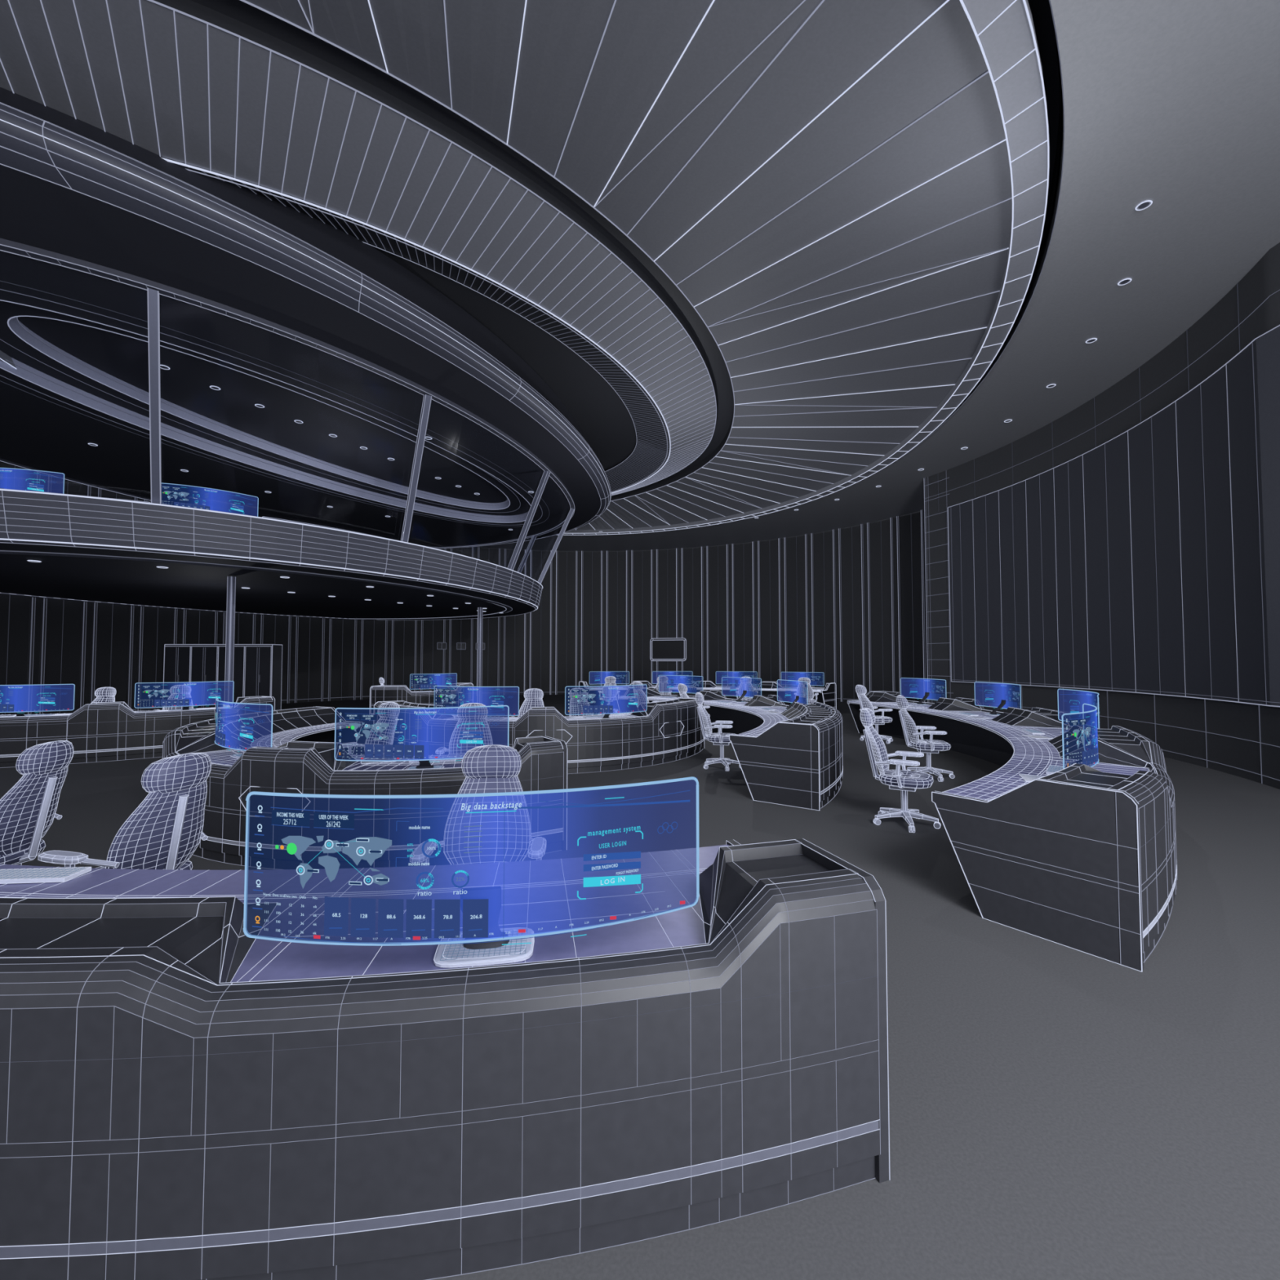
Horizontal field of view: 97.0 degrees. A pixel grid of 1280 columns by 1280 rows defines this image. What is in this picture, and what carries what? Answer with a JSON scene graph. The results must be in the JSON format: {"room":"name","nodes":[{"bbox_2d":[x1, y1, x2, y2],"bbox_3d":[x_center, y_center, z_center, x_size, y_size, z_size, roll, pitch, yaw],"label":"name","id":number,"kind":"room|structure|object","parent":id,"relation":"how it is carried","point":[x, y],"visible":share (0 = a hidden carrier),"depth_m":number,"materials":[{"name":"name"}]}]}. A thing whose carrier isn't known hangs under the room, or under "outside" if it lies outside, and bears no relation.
{"room":"control room","nodes":[
{"label":"control room","id":0,"kind":"room"},
{"bbox_2d":[0,488,542,620],"bbox_3d":[-10.015,-1.547,16.652,13.500,0.825,17.444,0,-2,0],"label":"mezzanine balcony","id":1,"kind":"object","parent":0,"point":[88,548],"visible":0.99,"depth_m":11.38,"materials":[{"name":"dark metal"},{"name":"wire"},{"name":"bright wire"}]},
{"bbox_2d":[26,560,40,562],"bbox_3d":[-10.564,-1.387,9.887,0.283,0.020,0.168,-1,-2,31],"label":"recessed light","id":2,"kind":"object","parent":1,"relation":"attached to","point":[37,561],"depth_m":9.93,"materials":[{"name":"metal"}]},
{"bbox_2d":[146,287,161,503],"bbox_3d":[-7.348,-3.570,8.584,0.122,2.727,1.825,2,-3,-37],"label":"post","id":3,"kind":"object","parent":1,"relation":"on","point":[153,319],"visible":1,"depth_m":8.47,"materials":[{"name":"metal"}]},
{"bbox_2d":[156,565,168,568],"bbox_3d":[-8.892,-1.364,10.538,0.268,0.020,0.172,-1,-2,31],"label":"recessed light","id":4,"kind":"object","parent":1,"relation":"attached to","point":[159,566],"depth_m":10.57,"materials":[{"name":"metal"}]},
{"bbox_2d":[102,497,380,537],"bbox_3d":[-8.463,-1.931,11.489,7.974,0.971,2.178,2,-3,-37],"label":"console desk","id":5,"kind":"object","parent":1,"relation":"on","point":[102,497],"visible":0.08,"depth_m":11.51,"materials":[{"name":"metal"}]},
{"bbox_2d":[0,467,64,493],"bbox_3d":[-10.676,-2.572,9.625,1.567,0.604,0.351,0,-2,-9],"label":"monitor","id":6,"kind":"object","parent":5,"relation":"on","point":[21,479],"visible":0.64,"depth_m":9.57,"materials":[{"name":"glass"}]},
{"bbox_2d":[160,483,258,516],"bbox_3d":[-8.160,-2.533,10.713,1.567,0.604,0.351,1,-3,-37],"label":"monitor","id":7,"kind":"object","parent":5,"relation":"on","point":[177,495],"visible":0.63,"depth_m":10.59,"materials":[{"name":"glass"}]},
{"bbox_2d":[400,394,431,542],"bbox_3d":[-4.622,-3.461,11.668,0.122,2.721,1.613,2,-3,-38],"label":"post","id":8,"kind":"object","parent":1,"relation":"on","point":[426,403],"visible":0.94,"depth_m":11.59,"materials":[{"name":"metal"}]},
{"bbox_2d":[517,535,536,573],"bbox_3d":[-4.865,-3.050,23.319,1.315,2.711,0.122,2,-3,-42],"label":"post","id":9,"kind":"object","parent":1,"relation":"on","point":[533,538],"visible":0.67,"depth_m":23.46,"materials":[{"name":"metal"}]},
{"bbox_2d":[507,470,550,570],"bbox_3d":[-3.109,-3.315,15.794,1.336,2.712,0.122,-1,-2,23],"label":"post","id":10,"kind":"object","parent":1,"relation":"on","point":[546,473],"visible":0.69,"depth_m":15.76,"materials":[{"name":"metal"}]},
{"bbox_2d":[537,508,574,583],"bbox_3d":[-2.887,-3.189,19.387,1.275,2.710,0.122,0,-2,-7],"label":"post","id":11,"kind":"object","parent":1,"relation":"on","point":[571,511],"visible":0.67,"depth_m":19.34,"materials":[{"name":"metal"}]},
{"bbox_2d":[0,87,611,548],"bbox_3d":[-8.852,-5.407,15.402,15.796,1.506,22.924,0,-2,0],"label":"ceiling","id":12,"kind":"structure","parent":0,"point":[264,301],"depth_m":10.47,"materials":[{"name":"metal"}]},
{"bbox_2d":[160,364,169,369],"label":"recessed light","id":13,"kind":"object","parent":12,"relation":"attached to","point":[166,367],"depth_m":11.06,"materials":[{"name":"metal"}]},
{"bbox_2d":[209,385,220,390],"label":"recessed light","id":14,"kind":"object","parent":12,"relation":"attached to","point":[213,387],"depth_m":11.89,"materials":[{"name":"metal"}]},
{"bbox_2d":[254,404,264,408],"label":"recessed light","id":15,"kind":"object","parent":12,"relation":"attached to","point":[260,406],"depth_m":12.74,"materials":[{"name":"metal"}]},
{"bbox_2d":[293,419,302,423],"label":"recessed light","id":16,"kind":"object","parent":12,"relation":"attached to","point":[295,420],"depth_m":13.57,"materials":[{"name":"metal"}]},
{"bbox_2d":[0,461,928,715],"bbox_3d":[-4.680,-1.934,18.917,28.800,8.600,17.639,1,-2,-23],"label":"wall","id":17,"kind":"structure","parent":0,"point":[847,605],"depth_m":24.45,"materials":[{"name":"metal"}]},
{"bbox_2d":[436,642,484,649],"bbox_3d":[-8.414,0.291,26.683,2.163,0.317,0.059,1,-2,-24],"label":"box","id":18,"kind":"object","parent":17,"relation":"attached to","point":[442,646],"visible":0.89,"depth_m":26.65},
{"bbox_2d":[649,637,686,661],"bbox_3d":[1.359,0.464,27.336,1.797,1.118,0.098,-1,-2,16],"label":"wall display","id":19,"kind":"object","parent":17,"relation":"attached to","point":[674,649],"visible":1,"depth_m":27.32,"materials":[{"name":"metal"}]},
{"bbox_2d":[0,0,1279,551],"bbox_3d":[-2.501,-5.559,13.905,28.766,1.409,28.779,0,-2,0],"label":"ceiling","id":20,"kind":"structure","parent":0,"point":[768,260],"depth_m":7.02,"materials":[{"name":"metal"}]},
{"bbox_2d":[1046,383,1056,387],"bbox_3d":[8.101,-5.020,11.166,0.166,0.020,0.148,1,-2,-24],"label":"recessed light","id":21,"kind":"object","parent":20,"relation":"in","point":[1051,385],"depth_m":11.18,"materials":[{"name":"metal"}]},
{"bbox_2d":[1085,337,1097,342],"bbox_3d":[7.636,-5.075,9.587,0.161,0.020,0.140,1,-2,-24],"label":"recessed light","id":22,"kind":"object","parent":20,"relation":"in","point":[1092,340],"depth_m":9.60,"materials":[{"name":"metal"}]},
{"bbox_2d":[1117,277,1131,285],"bbox_3d":[6.923,-5.128,8.098,0.158,0.020,0.151,1,-2,-24],"label":"recessed light","id":23,"kind":"object","parent":20,"relation":"in","point":[1125,281],"depth_m":8.11,"materials":[{"name":"metal"}]},
{"bbox_2d":[1135,200,1152,210],"bbox_3d":[5.986,-5.176,6.735,0.156,0.020,0.149,1,-2,-24],"label":"recessed light","id":24,"kind":"object","parent":20,"relation":"in","point":[1144,205],"depth_m":6.74,"materials":[{"name":"metal"}]},
{"bbox_2d":[0,694,1279,1279],"bbox_3d":[-4.000,2.157,12.932,36.000,0.001,38.000,0,-2,0],"label":"floor","id":25,"kind":"structure","parent":0,"point":[1057,1111],"depth_m":2.40,"materials":[{"name":"grey carpet"}]},
{"bbox_2d":[0,740,73,865],"bbox_3d":[-4.077,1.237,3.565,0.747,1.176,0.693,0,-2,-8],"label":"office chair","id":26,"kind":"object","parent":25,"relation":"on","point":[28,810],"visible":0.93,"depth_m":3.55,"materials":[{"name":"fabric"}]},
{"bbox_2d":[90,687,115,703],"bbox_3d":[-10.167,1.483,10.539,0.704,1.183,0.710,-1,-2,25],"label":"office chair","id":27,"kind":"object","parent":25,"relation":"on","point":[102,694],"visible":0.26,"depth_m":10.82,"materials":[{"name":"fabric"}]},
{"bbox_2d":[38,752,211,870],"bbox_3d":[-2.838,1.224,3.198,0.747,1.176,0.693,-1,-2,14],"label":"office chair","id":28,"kind":"object","parent":25,"relation":"on","point":[165,830],"visible":0.56,"depth_m":3.07,"materials":[{"name":"fabric"}]},
{"bbox_2d":[0,696,275,768],"bbox_3d":[-10.683,1.572,9.952,7.284,0.970,2.298,1,-2,-16],"label":"console desk","id":29,"kind":"object","parent":25,"relation":"on","point":[101,731],"visible":0.7,"depth_m":9.49,"materials":[{"name":"metal"}]},
{"bbox_2d":[0,684,75,716],"bbox_3d":[-10.106,0.999,9.217,1.424,0.549,0.319,1,-2,-20],"label":"monitor","id":30,"kind":"object","parent":29,"relation":"on","point":[16,699],"visible":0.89,"depth_m":9.20,"materials":[{"name":"glass"}]},
{"bbox_2d":[23,713,54,715],"bbox_3d":[-10.268,1.278,9.651,0.402,0.018,0.132,1,-2,-23],"label":"keyboard","id":31,"kind":"object","parent":29,"relation":"on","point":[51,713],"visible":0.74,"depth_m":9.63,"materials":[{"name":"white plastic"}]},
{"bbox_2d":[168,708,196,711],"bbox_3d":[-8.632,1.315,10.693,0.132,0.018,0.402,-2,-3,42],"label":"keyboard","id":32,"kind":"object","parent":29,"relation":"on","point":[188,708],"visible":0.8,"depth_m":10.58,"materials":[{"name":"white plastic"}]},
{"bbox_2d":[134,680,234,710],"bbox_3d":[-8.298,1.039,10.368,1.424,0.549,0.319,2,-3,-45],"label":"monitor","id":33,"kind":"object","parent":29,"relation":"on","point":[147,695],"visible":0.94,"depth_m":10.21,"materials":[{"name":"glass"}]},
{"bbox_2d":[155,706,193,710],"bbox_3d":[-9.419,1.515,11.494,0.698,1.180,0.749,1,-2,-25],"label":"office chair","id":34,"kind":"object","parent":25,"relation":"on","point":[190,707],"visible":0.05,"depth_m":11.63,"materials":[{"name":"fabric"}]},
{"bbox_2d":[162,644,282,710],"bbox_3d":[-13.610,1.253,18.493,3.504,2.221,0.572,0,-2,0],"label":"door","id":35,"kind":"structure","parent":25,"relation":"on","point":[257,667],"depth_m":18.26,"materials":[{"name":"metal"}]},
{"bbox_2d":[224,576,235,680],"bbox_3d":[-8.500,0.399,11.743,0.260,3.430,0.260,0,-2,0],"label":"support column","id":36,"kind":"structure","parent":25,"relation":"on","point":[231,582],"depth_m":11.71,"materials":[{"name":"metal"}]},
{"bbox_2d":[162,706,567,866],"bbox_3d":[-3.546,1.443,6.289,5.991,0.965,2.641,-2,-3,39],"label":"console desk","id":37,"kind":"object","parent":25,"relation":"on","point":[300,757],"visible":0.49,"depth_m":4.77,"materials":[{"name":"metal"}]},
{"bbox_2d":[214,697,272,759],"bbox_3d":[-3.891,0.869,5.551,1.424,0.549,0.319,-2,-3,37],"label":"monitor","id":38,"kind":"object","parent":37,"relation":"on","point":[243,726],"visible":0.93,"depth_m":5.25,"materials":[{"name":"glass"}]},
{"bbox_2d":[360,760,395,764],"bbox_3d":[-2.452,1.131,5.310,0.292,0.006,0.202,1,-2,-28],"label":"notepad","id":39,"kind":"object","parent":37,"relation":"on","point":[362,762],"visible":0.48,"depth_m":5.23,"materials":[{"name":"white paper"}]},
{"bbox_2d":[334,705,509,769],"bbox_3d":[-1.856,0.845,4.873,1.424,0.549,0.319,0,-2,-11],"label":"monitor","id":40,"kind":"object","parent":37,"relation":"on","point":[422,735],"visible":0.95,"depth_m":4.73,"materials":[{"name":"glass"}]},
{"bbox_2d":[408,759,455,763],"bbox_3d":[-1.946,1.126,5.327,0.402,0.018,0.132,0,-2,-14],"label":"keyboard","id":41,"kind":"object","parent":37,"relation":"on","point":[447,760],"visible":0.23,"depth_m":5.28,"materials":[{"name":"white plastic"}]},
{"bbox_2d":[378,677,384,685],"bbox_3d":[-7.392,1.707,16.935,0.749,1.180,0.698,1,-2,-20],"label":"office chair","id":42,"kind":"object","parent":25,"relation":"on","point":[381,680],"visible":0.22,"depth_m":16.72,"materials":[{"name":"fabric"}]},
{"bbox_2d":[378,702,399,707],"bbox_3d":[-3.228,1.346,6.695,0.695,1.179,0.748,-1,-2,30],"label":"office chair","id":43,"kind":"object","parent":25,"relation":"on","point":[388,704],"visible":0.06,"depth_m":6.95,"materials":[{"name":"fabric"}]},
{"bbox_2d":[369,683,473,707],"bbox_3d":[-6.381,1.818,16.926,1.496,0.973,3.166,-2,-3,45],"label":"console desk","id":44,"kind":"object","parent":25,"relation":"on","point":[377,693],"visible":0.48,"depth_m":15.93,"materials":[{"name":"metal"}]},
{"bbox_2d":[409,673,457,691],"bbox_3d":[-6.032,1.259,16.598,0.319,0.549,1.424,-2,-3,45],"label":"monitor","id":45,"kind":"object","parent":44,"relation":"on","point":[426,681],"visible":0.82,"depth_m":16.40,"materials":[{"name":"glass"}]},
{"bbox_2d":[0,838,889,1279],"bbox_3d":[-2.262,1.302,2.312,6.161,0.962,1.716,0,-2,0],"label":"console desk","id":46,"kind":"object","parent":25,"relation":"on","point":[184,1095],"visible":0.81,"depth_m":1.59,"materials":[{"name":"metal"}]},
{"bbox_2d":[0,866,91,884],"bbox_3d":[-2.660,1.025,2.465,0.402,0.018,0.132,0,-2,-5],"label":"keyboard","id":47,"kind":"object","parent":46,"relation":"on","point":[41,874],"visible":1,"depth_m":2.45,"materials":[{"name":"white plastic"}]},
{"bbox_2d":[243,777,699,968],"bbox_3d":[-0.500,0.738,1.834,1.424,0.549,0.319,0,-2,-9],"label":"monitor","id":48,"kind":"object","parent":46,"relation":"on","point":[476,877],"visible":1,"depth_m":1.70,"materials":[{"name":"glass"}]},
{"bbox_2d":[459,702,485,706],"bbox_3d":[-1.958,1.339,6.500,0.695,1.179,0.748,0,-2,-10],"label":"office chair","id":49,"kind":"object","parent":25,"relation":"on","point":[469,704],"visible":0.05,"depth_m":6.81,"materials":[{"name":"fabric"}]},
{"bbox_2d":[476,607,482,686],"bbox_3d":[-5.270,0.642,18.639,0.260,3.430,0.260,0,-2,0],"label":"support column","id":50,"kind":"structure","parent":25,"relation":"on","point":[479,675],"depth_m":18.60,"materials":[{"name":"metal"}]},
{"bbox_2d":[457,744,523,794],"bbox_3d":[-0.865,1.221,3.122,0.693,1.176,0.747,0,-2,-6],"label":"office chair","id":51,"kind":"object","parent":25,"relation":"on","point":[492,768],"visible":0.27,"depth_m":3.40,"materials":[{"name":"fabric"}]},
{"bbox_2d":[518,688,544,716],"bbox_3d":[-1.946,1.460,9.949,0.698,1.180,0.749,0,-2,5],"label":"office chair","id":52,"kind":"object","parent":25,"relation":"on","point":[533,697],"visible":0.38,"depth_m":10.22,"materials":[{"name":"fabric"}]},
{"bbox_2d":[373,697,704,773],"bbox_3d":[-1.594,1.560,9.619,6.008,0.968,2.496,0,-2,-9],"label":"console desk","id":53,"kind":"object","parent":25,"relation":"on","point":[668,731],"visible":0.57,"depth_m":8.85,"materials":[{"name":"metal"}]},
{"bbox_2d":[434,685,519,715],"bbox_3d":[-2.514,0.980,8.683,1.424,0.549,0.319,0,-2,12],"label":"monitor","id":54,"kind":"object","parent":53,"relation":"on","point":[444,695],"visible":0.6,"depth_m":8.53,"materials":[{"name":"glass"}]},
{"bbox_2d":[582,715,604,718],"bbox_3d":[-0.736,1.268,9.371,0.402,0.018,0.132,1,-2,-31],"label":"keyboard","id":55,"kind":"object","parent":53,"relation":"on","point":[599,716],"visible":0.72,"depth_m":9.34,"materials":[{"name":"white plastic"}]},
{"bbox_2d":[564,684,647,719],"bbox_3d":[-0.514,0.990,8.964,1.424,0.549,0.319,1,-2,-28],"label":"monitor","id":56,"kind":"object","parent":53,"relation":"on","point":[606,700],"visible":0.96,"depth_m":8.79,"materials":[{"name":"glass"}]},
{"bbox_2d":[569,714,600,715],"bbox_3d":[-0.939,1.471,10.201,0.704,1.183,0.710,0,-2,-5],"label":"office chair","id":57,"kind":"object","parent":25,"relation":"on","point":[588,714],"visible":0.02,"depth_m":10.35,"materials":[{"name":"fabric"}]},
{"bbox_2d":[604,675,616,685],"bbox_3d":[-0.992,1.755,18.306,0.698,1.180,0.749,0,-2,-10],"label":"office chair","id":58,"kind":"object","parent":25,"relation":"on","point":[610,681],"visible":0.34,"depth_m":18.00,"materials":[{"name":"fabric"}]},
{"bbox_2d":[632,681,658,702],"bbox_3d":[0.166,1.600,13.924,0.749,1.180,0.698,2,-3,-40],"label":"office chair","id":59,"kind":"object","parent":25,"relation":"on","point":[633,682],"visible":0.1,"depth_m":13.66,"materials":[{"name":"fabric"}]},
{"bbox_2d":[655,676,671,694],"bbox_3d":[0.667,1.764,18.514,0.704,1.183,0.710,-1,-2,25],"label":"office chair","id":60,"kind":"object","parent":25,"relation":"on","point":[657,684],"visible":0.07,"depth_m":18.27,"materials":[{"name":"fabric"}]},
{"bbox_2d":[677,683,710,736],"bbox_3d":[1.208,1.552,12.538,0.749,1.180,0.698,1,-2,-20],"label":"office chair","id":61,"kind":"object","parent":25,"relation":"on","point":[682,689],"visible":0.37,"depth_m":12.34,"materials":[{"name":"fabric"}]},
{"bbox_2d":[578,680,836,709],"bbox_3d":[2.115,1.890,18.982,8.520,0.973,2.164,0,-2,9],"label":"console desk","id":62,"kind":"object","parent":25,"relation":"on","point":[827,695],"visible":0.21,"depth_m":18.77,"materials":[{"name":"metal"}]},
{"bbox_2d":[589,671,629,684],"bbox_3d":[-1.058,1.366,19.645,1.424,0.549,0.319,1,-2,-15],"label":"monitor","id":63,"kind":"object","parent":62,"relation":"on","point":[621,677],"visible":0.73,"depth_m":19.80,"materials":[{"name":"glass"}]},
{"bbox_2d":[652,671,692,684],"bbox_3d":[1.139,1.376,19.915,1.424,0.549,0.319,0,-2,1],"label":"monitor","id":64,"kind":"object","parent":62,"relation":"on","point":[655,674],"visible":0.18,"depth_m":20.01,"materials":[{"name":"glass"}]},
{"bbox_2d":[715,671,757,684],"bbox_3d":[3.325,1.364,19.569,1.424,0.549,0.319,-1,-2,17],"label":"monitor","id":65,"kind":"object","parent":62,"relation":"on","point":[719,674],"visible":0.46,"depth_m":19.75,"materials":[{"name":"glass"}]},
{"bbox_2d":[781,671,824,685],"bbox_3d":[5.331,1.331,18.634,1.424,0.549,0.319,-1,-2,33],"label":"monitor","id":66,"kind":"object","parent":62,"relation":"on","point":[816,678],"visible":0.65,"depth_m":18.68,"materials":[{"name":"glass"}]},
{"bbox_2d":[695,692,740,771],"bbox_3d":[1.257,1.428,9.013,0.748,1.179,0.695,0,-2,10],"label":"office chair","id":67,"kind":"object","parent":25,"relation":"on","point":[721,739],"visible":0.94,"depth_m":8.92,"materials":[{"name":"fabric"}]},
{"bbox_2d":[736,676,752,700],"bbox_3d":[3.389,1.744,18.007,0.698,1.180,0.749,-1,-2,15],"label":"office chair","id":68,"kind":"object","parent":25,"relation":"on","point":[743,698],"visible":0.14,"depth_m":17.81,"materials":[{"name":"fabric"}]},
{"bbox_2d":[647,687,843,810],"bbox_3d":[1.652,1.611,11.070,2.860,0.968,9.248,0,-2,-13],"label":"console desk","id":69,"kind":"object","parent":25,"relation":"on","point":[793,757],"visible":0.8,"depth_m":6.83,"materials":[{"name":"metal"}]},
{"bbox_2d":[658,675,702,697],"bbox_3d":[1.016,1.181,14.376,1.424,0.549,0.319,-2,-3,42],"label":"monitor","id":70,"kind":"object","parent":69,"relation":"on","point":[667,683],"visible":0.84,"depth_m":14.57,"materials":[{"name":"glass"}]},
{"bbox_2d":[715,701,731,703],"bbox_3d":[1.850,1.380,12.545,0.132,0.018,0.402,1,-2,-31],"label":"keyboard","id":71,"kind":"object","parent":69,"relation":"on","point":[716,701],"visible":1,"depth_m":12.45,"materials":[{"name":"white plastic"}]},
{"bbox_2d":[721,676,761,702],"bbox_3d":[2.267,1.124,12.776,0.319,0.549,1.424,1,-2,-28],"label":"monitor","id":72,"kind":"object","parent":69,"relation":"on","point":[742,687],"visible":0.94,"depth_m":12.95,"materials":[{"name":"glass"}]},
{"bbox_2d":[760,707,775,711],"bbox_3d":[2.428,1.318,10.769,0.132,0.018,0.402,0,-2,-11],"label":"keyboard","id":73,"kind":"object","parent":69,"relation":"on","point":[764,708],"visible":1,"depth_m":10.75,"materials":[{"name":"white plastic"}]},
{"bbox_2d":[765,711,782,713],"bbox_3d":[2.418,1.306,10.263,0.202,0.006,0.292,1,-2,-25],"label":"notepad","id":74,"kind":"object","parent":69,"relation":"on","point":[773,712],"visible":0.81,"depth_m":10.22,"materials":[{"name":"paper"}]},
{"bbox_2d":[777,680,807,710],"bbox_3d":[2.895,1.056,10.844,0.319,0.549,1.424,0,-2,-8],"label":"monitor","id":75,"kind":"object","parent":69,"relation":"on","point":[791,691],"visible":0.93,"depth_m":11.09,"materials":[{"name":"glass"}]},
{"bbox_2d":[798,677,818,704],"bbox_3d":[4.981,1.709,17.010,0.698,1.180,0.749,-1,-2,25],"label":"office chair","id":76,"kind":"object","parent":25,"relation":"on","point":[811,695],"visible":0.34,"depth_m":16.75,"materials":[{"name":"fabric"}]},
{"bbox_2d":[855,684,893,743],"bbox_3d":[4.906,1.527,11.850,0.749,1.180,0.698,0,-2,-5],"label":"office chair","id":77,"kind":"object","parent":25,"relation":"on","point":[860,690],"visible":0.62,"depth_m":11.70,"materials":[{"name":"fabric"}]},
{"bbox_2d":[860,707,941,832],"bbox_3d":[2.712,1.319,5.929,0.748,1.179,0.695,-1,-2,30],"label":"office chair","id":78,"kind":"object","parent":25,"relation":"on","point":[904,780],"visible":1,"depth_m":5.87,"materials":[{"name":"fabric"}]},
{"bbox_2d":[896,694,955,781],"bbox_3d":[4.158,1.401,8.267,0.748,1.179,0.695,-1,-2,15],"label":"office chair","id":79,"kind":"object","parent":25,"relation":"on","point":[928,746],"visible":0.97,"depth_m":8.18,"materials":[{"name":"fabric"}]},
{"bbox_2d":[847,691,1177,972],"bbox_3d":[4.726,1.508,8.154,2.709,0.965,10.819,-1,-2,17],"label":"console desk","id":80,"kind":"object","parent":25,"relation":"on","point":[1080,857],"visible":0.84,"depth_m":3.56,"materials":[{"name":"metal"}]},
{"bbox_2d":[900,677,946,705],"bbox_3d":[5.991,1.098,12.039,0.319,0.549,1.424,0,-2,-11],"label":"monitor","id":81,"kind":"object","parent":80,"relation":"on","point":[924,689],"visible":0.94,"depth_m":12.18,"materials":[{"name":"glass"}]},
{"bbox_2d":[957,712,978,715],"bbox_3d":[5.660,1.283,9.783,0.132,0.018,0.402,0,-2,1],"label":"keyboard","id":82,"kind":"object","parent":80,"relation":"on","point":[963,713],"visible":1,"depth_m":9.77,"materials":[{"name":"white plastic"}]},
{"bbox_2d":[967,716,989,718],"bbox_3d":[5.545,1.272,9.290,0.202,0.006,0.292,0,-2,-13],"label":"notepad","id":83,"kind":"object","parent":80,"relation":"on","point":[967,717],"visible":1,"depth_m":9.24,"materials":[{"name":"paper"}]},
{"bbox_2d":[974,681,1021,715],"bbox_3d":[6.131,1.018,9.760,0.319,0.549,1.424,0,-2,4],"label":"monitor","id":84,"kind":"object","parent":80,"relation":"on","point":[999,695],"visible":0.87,"depth_m":9.92,"materials":[{"name":"glass"}]},
{"bbox_2d":[1018,773,1044,782],"bbox_3d":[3.159,1.103,4.505,0.202,0.006,0.292,-1,-2,25],"label":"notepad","id":85,"kind":"object","parent":80,"relation":"on","point":[1028,778],"visible":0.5,"depth_m":4.57,"materials":[{"name":"paper"}]},
{"bbox_2d":[1022,728,1044,734],"bbox_3d":[5.130,1.199,7.395,0.132,0.018,0.402,-1,-2,18],"label":"keyboard","id":86,"kind":"object","parent":80,"relation":"on","point":[1031,731],"visible":1,"depth_m":7.33,"materials":[{"name":"white plastic"}]},
{"bbox_2d":[1021,734,1053,738],"bbox_3d":[4.876,1.190,6.957,0.202,0.006,0.292,0,-2,4],"label":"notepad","id":87,"kind":"object","parent":80,"relation":"on","point":[1027,735],"visible":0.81,"depth_m":6.96,"materials":[{"name":"paper"}]},
{"bbox_2d":[1045,764,1062,773],"bbox_3d":[3.553,1.108,4.824,0.132,0.018,0.402,-2,-3,39],"label":"keyboard","id":88,"kind":"object","parent":80,"relation":"on","point":[1051,768],"visible":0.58,"depth_m":4.85,"materials":[{"name":"white plastic"}]},
{"bbox_2d":[1057,688,1100,733],"bbox_3d":[5.571,0.929,7.235,0.319,0.549,1.424,-1,-2,21],"label":"monitor","id":89,"kind":"object","parent":80,"relation":"on","point":[1069,701],"visible":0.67,"depth_m":7.57,"materials":[{"name":"glass"}]},
{"bbox_2d":[1061,703,1098,769],"bbox_3d":[3.612,0.840,4.714,0.319,0.549,1.424,-2,-3,43],"label":"monitor","id":90,"kind":"object","parent":80,"relation":"on","point":[1079,730],"visible":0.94,"depth_m":4.32,"materials":[{"name":"glass"}]},
{"bbox_2d":[924,242,1279,789],"bbox_3d":[9.845,-1.575,8.539,3.346,7.150,16.453,0,-2,2],"label":"wall","id":91,"kind":"structure","parent":0,"point":[1124,548],"depth_m":10.14,"materials":[{"name":"metal"}]}
]}

